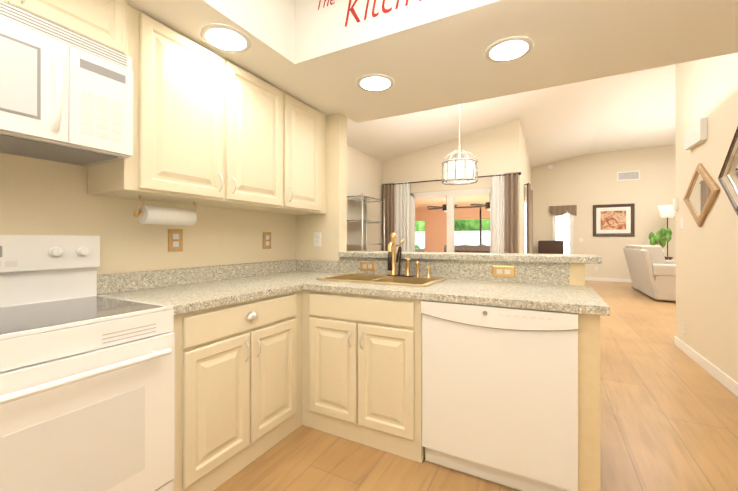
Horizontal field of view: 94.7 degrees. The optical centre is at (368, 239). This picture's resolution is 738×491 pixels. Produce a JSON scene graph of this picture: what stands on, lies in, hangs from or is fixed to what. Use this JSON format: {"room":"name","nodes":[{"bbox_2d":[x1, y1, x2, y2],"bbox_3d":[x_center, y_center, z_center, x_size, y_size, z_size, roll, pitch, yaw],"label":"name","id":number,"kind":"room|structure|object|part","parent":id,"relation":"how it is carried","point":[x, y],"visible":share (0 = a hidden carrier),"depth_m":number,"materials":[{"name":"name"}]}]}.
{"room":"kitchen","nodes":[
{"label":"kitchen","id":0,"kind":"room"},
{"bbox_2d":[0,153,295,274],"bbox_3d":[-1.592,-0.195,1.416,0.120,2.760,3.780,0,0,28],"label":"wall","id":1,"kind":"structure","parent":0,"point":[41,197],"depth_m":1.81,"materials":[{"name":"beige paint"}]},
{"bbox_2d":[2,0,13,5],"bbox_3d":[-1.487,-0.932,1.079,0.378,0.263,0.380,0,0,28],"label":"upper cabinet","id":2,"kind":"object","parent":1,"relation":"attached to","point":[11,2],"depth_m":1.17,"materials":[{"name":"beige wood"}]},
{"bbox_2d":[14,0,133,63],"bbox_3d":[-1.308,-0.932,1.417,0.378,0.263,0.383,0,0,28],"label":"upper cabinet","id":3,"kind":"object","parent":1,"relation":"attached to","point":[109,23],"depth_m":1.38,"materials":[{"name":"beige wood"}]},
{"bbox_2d":[0,0,132,165],"bbox_3d":[-1.363,-0.576,1.228,0.457,0.439,0.760,0,0,28],"label":"over-the-range microwave","id":4,"kind":"object","parent":3,"relation":"attached to","point":[66,95],"visible":1,"depth_m":1.28,"materials":[{"name":"white"}]},
{"bbox_2d":[168,229,182,251],"label":"outlet plates","id":5,"kind":"object","parent":1,"relation":"attached to","point":[175,236],"depth_m":2.06,"materials":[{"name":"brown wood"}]},
{"bbox_2d":[88,8,285,211],"bbox_3d":[-0.992,-0.643,2.045,0.349,0.838,1.020,0,0,28],"label":"upper cabinet","id":6,"kind":"object","parent":1,"relation":"attached to","point":[211,128],"depth_m":1.82,"materials":[{"name":"beige wood"}]},
{"bbox_2d":[133,195,196,225],"bbox_3d":[-1.097,-0.153,1.859,0.094,0.142,0.335,0,0,28],"label":"paper towel holder","id":7,"kind":"object","parent":6,"relation":"attached to","point":[144,214],"visible":1,"depth_m":1.81,"materials":[{"name":"white paper"}]},
{"bbox_2d":[263,232,270,248],"label":"outlet plates","id":8,"kind":"object","parent":1,"relation":"attached to","point":[266,235],"depth_m":2.73,"materials":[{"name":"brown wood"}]},
{"bbox_2d":[271,93,325,214],"bbox_3d":[-0.627,-0.641,2.735,0.349,0.838,0.543,0,0,28],"label":"upper cabinet","id":9,"kind":"object","parent":1,"relation":"attached to","point":[305,125],"depth_m":2.62,"materials":[{"name":"beige wood"}]},
{"bbox_2d":[296,113,346,270],"bbox_3d":[-1.073,-0.491,3.348,1.930,3.361,0.120,0,0,28],"label":"wall","id":10,"kind":"structure","parent":0,"point":[330,225],"depth_m":2.90,"materials":[{"name":"beige paint"}]},
{"bbox_2d":[314,233,320,245],"label":"outlet plates","id":11,"kind":"object","parent":10,"relation":"attached to","point":[317,236],"depth_m":2.94,"materials":[{"name":"white plastic"}]},
{"bbox_2d":[347,145,381,251],"bbox_3d":[-0.767,-0.806,5.863,0.120,4.000,4.610,0,0,28],"label":"wall","id":12,"kind":"structure","parent":0,"point":[364,173],"depth_m":6.97,"materials":[{"name":"beige paint"}]},
{"bbox_2d":[127,0,737,117],"bbox_3d":[-0.028,-1.321,0.738,3.280,0.510,3.800,0,0,28],"label":"ceiling soffit","id":13,"kind":"structure","parent":0,"point":[322,60],"depth_m":1.87,"materials":[{"name":"paint"}]},
{"bbox_2d":[200,24,250,52],"bbox_3d":[-0.752,-1.060,1.794,0.254,0.007,0.252,0,0,28],"label":"recessed light","id":14,"kind":"object","parent":13,"relation":"attached to","point":[221,37],"depth_m":1.79,"materials":[{"name":"white"}]},
{"bbox_2d":[318,0,334,9],"bbox_3d":[-0.245,-1.368,1.948,0.127,0.067,0.002,0,0,28],"label":"decal","id":15,"kind":"object","parent":13,"relation":"attached to","point":[324,3],"visible":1,"depth_m":1.95,"materials":[{"name":"red paint"}]},
{"bbox_2d":[357,74,393,91],"bbox_3d":[0.044,-1.059,2.297,0.250,0.007,0.252,0,0,28],"label":"recessed light","id":16,"kind":"object","parent":13,"relation":"attached to","point":[379,82],"depth_m":2.29,"materials":[{"name":"white"}]},
{"bbox_2d":[345,0,421,26],"bbox_3d":[0.169,-1.271,1.729,0.688,0.182,0.002,0,0,28],"label":"decal","id":17,"kind":"object","parent":13,"relation":"attached to","point":[354,14],"visible":1,"depth_m":1.82,"materials":[{"name":"red paint"}]},
{"bbox_2d":[485,37,532,61],"bbox_3d":[0.777,-1.060,1.897,0.245,0.007,0.254,0,0,28],"label":"recessed light","id":18,"kind":"object","parent":13,"relation":"attached to","point":[507,49],"depth_m":1.89,"materials":[{"name":"white"}]},
{"bbox_2d":[382,118,519,252],"bbox_3d":[1.604,-0.803,7.148,2.870,4.000,0.120,0,0,28],"label":"wall","id":19,"kind":"structure","parent":0,"point":[494,150],"depth_m":6.89,"materials":[{"name":"beige paint"}]},
{"bbox_2d":[382,172,521,252],"bbox_3d":[1.599,-0.033,7.063,2.880,2.460,0.212,0,0,28],"label":"curtains","id":20,"kind":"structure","parent":19,"relation":"in","point":[449,194],"depth_m":7.05,"materials":[{"name":"white fabric"}]},
{"bbox_3d":[1.578,-0.043,7.023,2.880,2.440,0.122,0,0,28],"label":"sliding door curtain panels","id":21,"kind":"part","parent":20,"relation":"part of","materials":[{"name":"fabric"}]},
{"bbox_2d":[339,257,599,490],"bbox_3d":[0.393,0.664,2.192,1.738,1.045,0.789,0,0,28],"label":"wall","id":22,"kind":"structure","parent":0,"point":[573,274],"depth_m":2.03,"materials":[{"name":"laminate"}]},
{"bbox_2d":[360,261,375,270],"label":"outlet plates","id":23,"kind":"object","parent":22,"relation":"attached to","point":[364,265],"depth_m":2.71,"materials":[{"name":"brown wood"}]},
{"bbox_2d":[338,251,601,263],"bbox_3d":[0.637,0.121,2.567,1.817,0.040,0.400,0,0,28],"label":"bar","id":24,"kind":"object","parent":22,"relation":"on","point":[559,258],"visible":0.96,"depth_m":2.32,"materials":[{"name":"stone"}]},
{"bbox_2d":[492,265,514,277],"label":"outlet plates","id":25,"kind":"object","parent":22,"relation":"attached to","point":[497,271],"depth_m":2.24,"materials":[{"name":"brown wood"}]},
{"bbox_2d":[214,280,737,490],"bbox_3d":[3.107,1.231,4.392,13.400,0.080,14.000,0,0,28],"label":"floor","id":26,"kind":"structure","parent":0,"point":[668,415],"depth_m":2.00,"materials":[{"name":"brown wood"}]},
{"bbox_2d":[0,235,174,490],"bbox_3d":[-1.233,0.582,1.185,0.725,1.205,0.760,0,0,28],"label":"stove","id":27,"kind":"object","parent":26,"relation":"on","point":[87,388],"visible":1,"depth_m":1.18,"materials":[{"name":"white metal"}]},
{"bbox_2d":[171,291,298,490],"bbox_3d":[-0.909,0.752,1.899,0.629,0.872,0.795,0,0,28],"label":"base cabinet","id":28,"kind":"object","parent":26,"relation":"on","point":[255,379],"depth_m":1.68,"materials":[{"name":"beige wood"}]},
{"bbox_2d":[97,264,304,315],"bbox_3d":[-0.897,0.246,1.915,0.644,0.139,0.840,0,0,28],"label":"countertop","id":29,"kind":"structure","parent":28,"relation":"on","point":[184,290],"depth_m":1.93,"materials":[{"name":"stone"}]},
{"bbox_2d":[303,290,424,462],"bbox_3d":[0.076,0.753,2.277,0.803,0.872,0.687,0,0,28],"label":"base cabinet","id":30,"kind":"object","parent":26,"relation":"on","point":[362,354],"depth_m":1.95,"materials":[{"name":"beige wood"}]},
{"bbox_2d":[245,260,609,315],"bbox_3d":[0.167,0.246,2.226,2.228,0.139,0.704,0,0,28],"label":"countertop","id":31,"kind":"structure","parent":30,"relation":"on","point":[547,297],"depth_m":1.85,"materials":[{"name":"stone"}]},
{"bbox_2d":[316,273,446,286],"bbox_3d":[0.092,0.348,2.352,0.780,0.167,0.460,0,0,28],"label":"sink","id":32,"kind":"object","parent":31,"relation":"in","point":[414,281],"visible":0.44,"depth_m":2.39,"materials":[{"name":"bronze"}]},
{"bbox_2d":[386,233,430,277],"bbox_3d":[0.261,0.105,2.406,0.328,0.318,0.187,0,0,28],"label":"faucet","id":33,"kind":"object","parent":31,"relation":"on","point":[392,257],"visible":1,"depth_m":2.45,"materials":[{"name":"brown metal"}]},
{"bbox_2d":[347,193,384,250],"bbox_3d":[-0.083,0.185,6.534,0.424,2.020,0.924,0,0,28],"label":"etagere","id":34,"kind":"object","parent":26,"relation":"on","point":[362,198],"visible":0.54,"depth_m":6.59,"materials":[{"name":"silver metal"}]},
{"bbox_2d":[421,300,577,490],"bbox_3d":[0.737,0.753,1.903,0.697,0.866,0.677,0,0,28],"label":"dishwasher","id":35,"kind":"object","parent":26,"relation":"on","point":[499,395],"visible":0.96,"depth_m":1.60,"materials":[{"name":"white metal"}]},
{"bbox_2d":[538,241,563,253],"bbox_3d":[5.393,0.598,10.085,0.680,1.150,0.700,0,0,28],"label":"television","id":36,"kind":"object","parent":26,"relation":"on","point":[550,247],"visible":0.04,"depth_m":10.22,"materials":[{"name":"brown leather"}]},
{"bbox_2d":[623,245,675,300],"bbox_3d":[6.352,0.642,7.315,1.135,1.050,2.140,0,0,28],"label":"recliner sofa","id":37,"kind":"object","parent":26,"relation":"on","point":[652,270],"visible":0.65,"depth_m":6.76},
{"bbox_2d":[648,227,672,259],"bbox_3d":[7.277,0.440,8.495,0.456,1.518,0.450,0,0,28],"label":"potted plant","id":38,"kind":"object","parent":26,"relation":"on","point":[657,238],"visible":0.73,"depth_m":8.40,"materials":[{"name":"green plant"}]},
{"bbox_2d":[657,205,675,259],"bbox_3d":[7.721,0.160,8.798,0.400,2.080,0.400,0,0,28],"label":"floor lamp","id":39,"kind":"object","parent":26,"relation":"on","point":[666,211],"visible":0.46,"depth_m":8.71,"materials":[{"name":"white fabric"}]},
{"bbox_2d":[347,64,675,167],"bbox_3d":[5.054,-2.214,5.462,10.790,0.886,9.740,0,0,28],"label":"ceiling","id":40,"kind":"structure","parent":0,"point":[631,110],"depth_m":6.45,"materials":[{"name":"paint"}]},
{"bbox_2d":[441,104,477,184],"bbox_3d":[1.155,-1.468,4.344,0.462,1.476,0.462,0,0,28],"label":"drum chandelier","id":41,"kind":"object","parent":40,"relation":"hanging from","point":[459,171],"visible":0.98,"depth_m":4.21,"materials":[{"name":"grey glass"}]},
{"bbox_2d":[520,122,530,252],"bbox_3d":[3.972,-0.800,8.684,0.120,4.000,4.810,0,0,28],"label":"wall","id":42,"kind":"structure","parent":0,"point":[525,170],"depth_m":7.40,"materials":[{"name":"beige paint"}]},
{"bbox_2d":[524,183,532,253],"bbox_3d":[3.840,-0.041,8.249,0.193,2.440,1.700,0,0,28],"label":"window curtain","id":43,"kind":"object","parent":42,"relation":"attached to","point":[529,226],"visible":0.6,"depth_m":7.79,"materials":[{"name":"brown fabric"}]},
{"bbox_2d":[349,41,737,122],"bbox_3d":[1.099,-1.938,2.378,2.820,1.750,0.150,0,0,28],"label":"wall","id":44,"kind":"structure","parent":0,"point":[702,53],"depth_m":2.26,"materials":[{"name":"paint"}]},
{"bbox_2d":[531,145,675,278],"bbox_3d":[8.519,-0.799,9.068,7.800,4.000,0.120,0,0,28],"label":"wall","id":45,"kind":"structure","parent":0,"point":[584,183],"depth_m":9.85,"materials":[{"name":"beige paint"}]},
{"bbox_2d":[549,205,576,253],"bbox_3d":[5.888,0.083,10.338,0.720,2.240,0.089,0,0,28],"label":"window","id":46,"kind":"structure","parent":45,"relation":"attached to","point":[562,223],"depth_m":10.34,"materials":[{"name":"white glass"}]},
{"bbox_2d":[585,277,631,281],"bbox_3d":[8.541,1.153,8.977,7.680,0.095,0.012,0,0,28],"label":"baseboard","id":47,"kind":"structure","parent":45,"relation":"attached to","point":[586,278],"depth_m":9.83,"materials":[{"name":"white wood"}]},
{"bbox_2d":[593,203,634,235],"bbox_3d":[7.014,-0.558,9.772,0.980,0.920,0.040,0,0,28],"label":"framed art","id":48,"kind":"object","parent":45,"relation":"attached to","point":[613,219],"visible":1,"depth_m":9.76,"materials":[{"name":"brown wood"}]},
{"bbox_2d":[617,170,639,180],"bbox_3d":[7.338,-1.808,9.617,0.520,0.260,0.016,0,0,28],"label":"air vent","id":49,"kind":"object","parent":45,"relation":"in","point":[627,175],"visible":1,"depth_m":9.61,"materials":[{"name":"white metal"}]},
{"bbox_2d":[675,53,737,382],"bbox_3d":[2.031,-0.816,0.994,0.120,4.000,6.420,0,0,28],"label":"wall","id":50,"kind":"structure","parent":0,"point":[707,283],"depth_m":3.05,"materials":[{"name":"beige paint"}]},
{"bbox_2d":[673,197,678,210],"label":"outlet plates","id":51,"kind":"object","parent":50,"relation":"attached to","point":[675,200],"depth_m":3.78,"materials":[{"name":"white plastic"}]},
{"bbox_2d":[684,117,706,150],"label":"door chime","id":52,"kind":"object","parent":50,"relation":"attached to","point":[695,134],"depth_m":3.20,"materials":[{"name":"beige plastic"}]},
{"bbox_2d":[683,163,719,226],"bbox_3d":[3.119,-0.421,3.212,0.030,0.600,0.810,0,0,28],"label":"mirror","id":53,"kind":"object","parent":50,"relation":"attached to","point":[702,192],"visible":1,"depth_m":3.17,"materials":[{"name":"brown wood"}]},
{"bbox_2d":[674,336,737,396],"bbox_3d":[2.012,1.137,1.075,0.032,0.095,6.312,0,0,28],"label":"baseboard","id":54,"kind":"structure","parent":50,"relation":"attached to","point":[724,379],"depth_m":3.02,"materials":[{"name":"white wood"}]},
{"bbox_2d":[718,126,737,215],"bbox_3d":[2.638,-0.513,2.302,0.028,1.240,1.240,0,0,28],"label":"mirror","id":55,"kind":"object","parent":50,"relation":"attached to","point":[728,178],"visible":1,"depth_m":2.63,"materials":[{"name":"brown wood"}]},
{"label":"outside","id":56,"kind":"structure","parent":0,"visible":0},
{"bbox_2d":[415,193,489,251],"bbox_3d":[2.237,-0.032,10.338,4.545,2.630,6.105,0,0,28],"label":"lanai","id":57,"kind":"object","parent":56,"point":[435,241],"depth_m":12.82,"materials":[{"name":"orange paint"}]},
{"bbox_2d":[415,245,489,252],"bbox_3d":[2.032,0.681,9.045,2.950,1.040,1.620,0,0,28],"label":"furniture","id":58,"kind":"object","parent":57,"relation":"on","point":[472,249],"depth_m":9.24,"materials":[{"name":"brown wood"}]},
{"bbox_2d":[427,196,489,211],"bbox_3d":[2.735,-1.013,9.389,2.386,0.468,1.162,0,0,28],"label":"fan","id":59,"kind":"object","parent":57,"relation":"hanging from","point":[444,207],"depth_m":9.39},
{"bbox_2d":[415,219,489,248],"bbox_3d":[11.825,-1.226,26.653,60.000,6.031,31.700,0,0,28],"label":"garden","id":60,"kind":"object","parent":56,"point":[465,231],"depth_m":19.02,"materials":[{"name":"green plant"}]}
]}

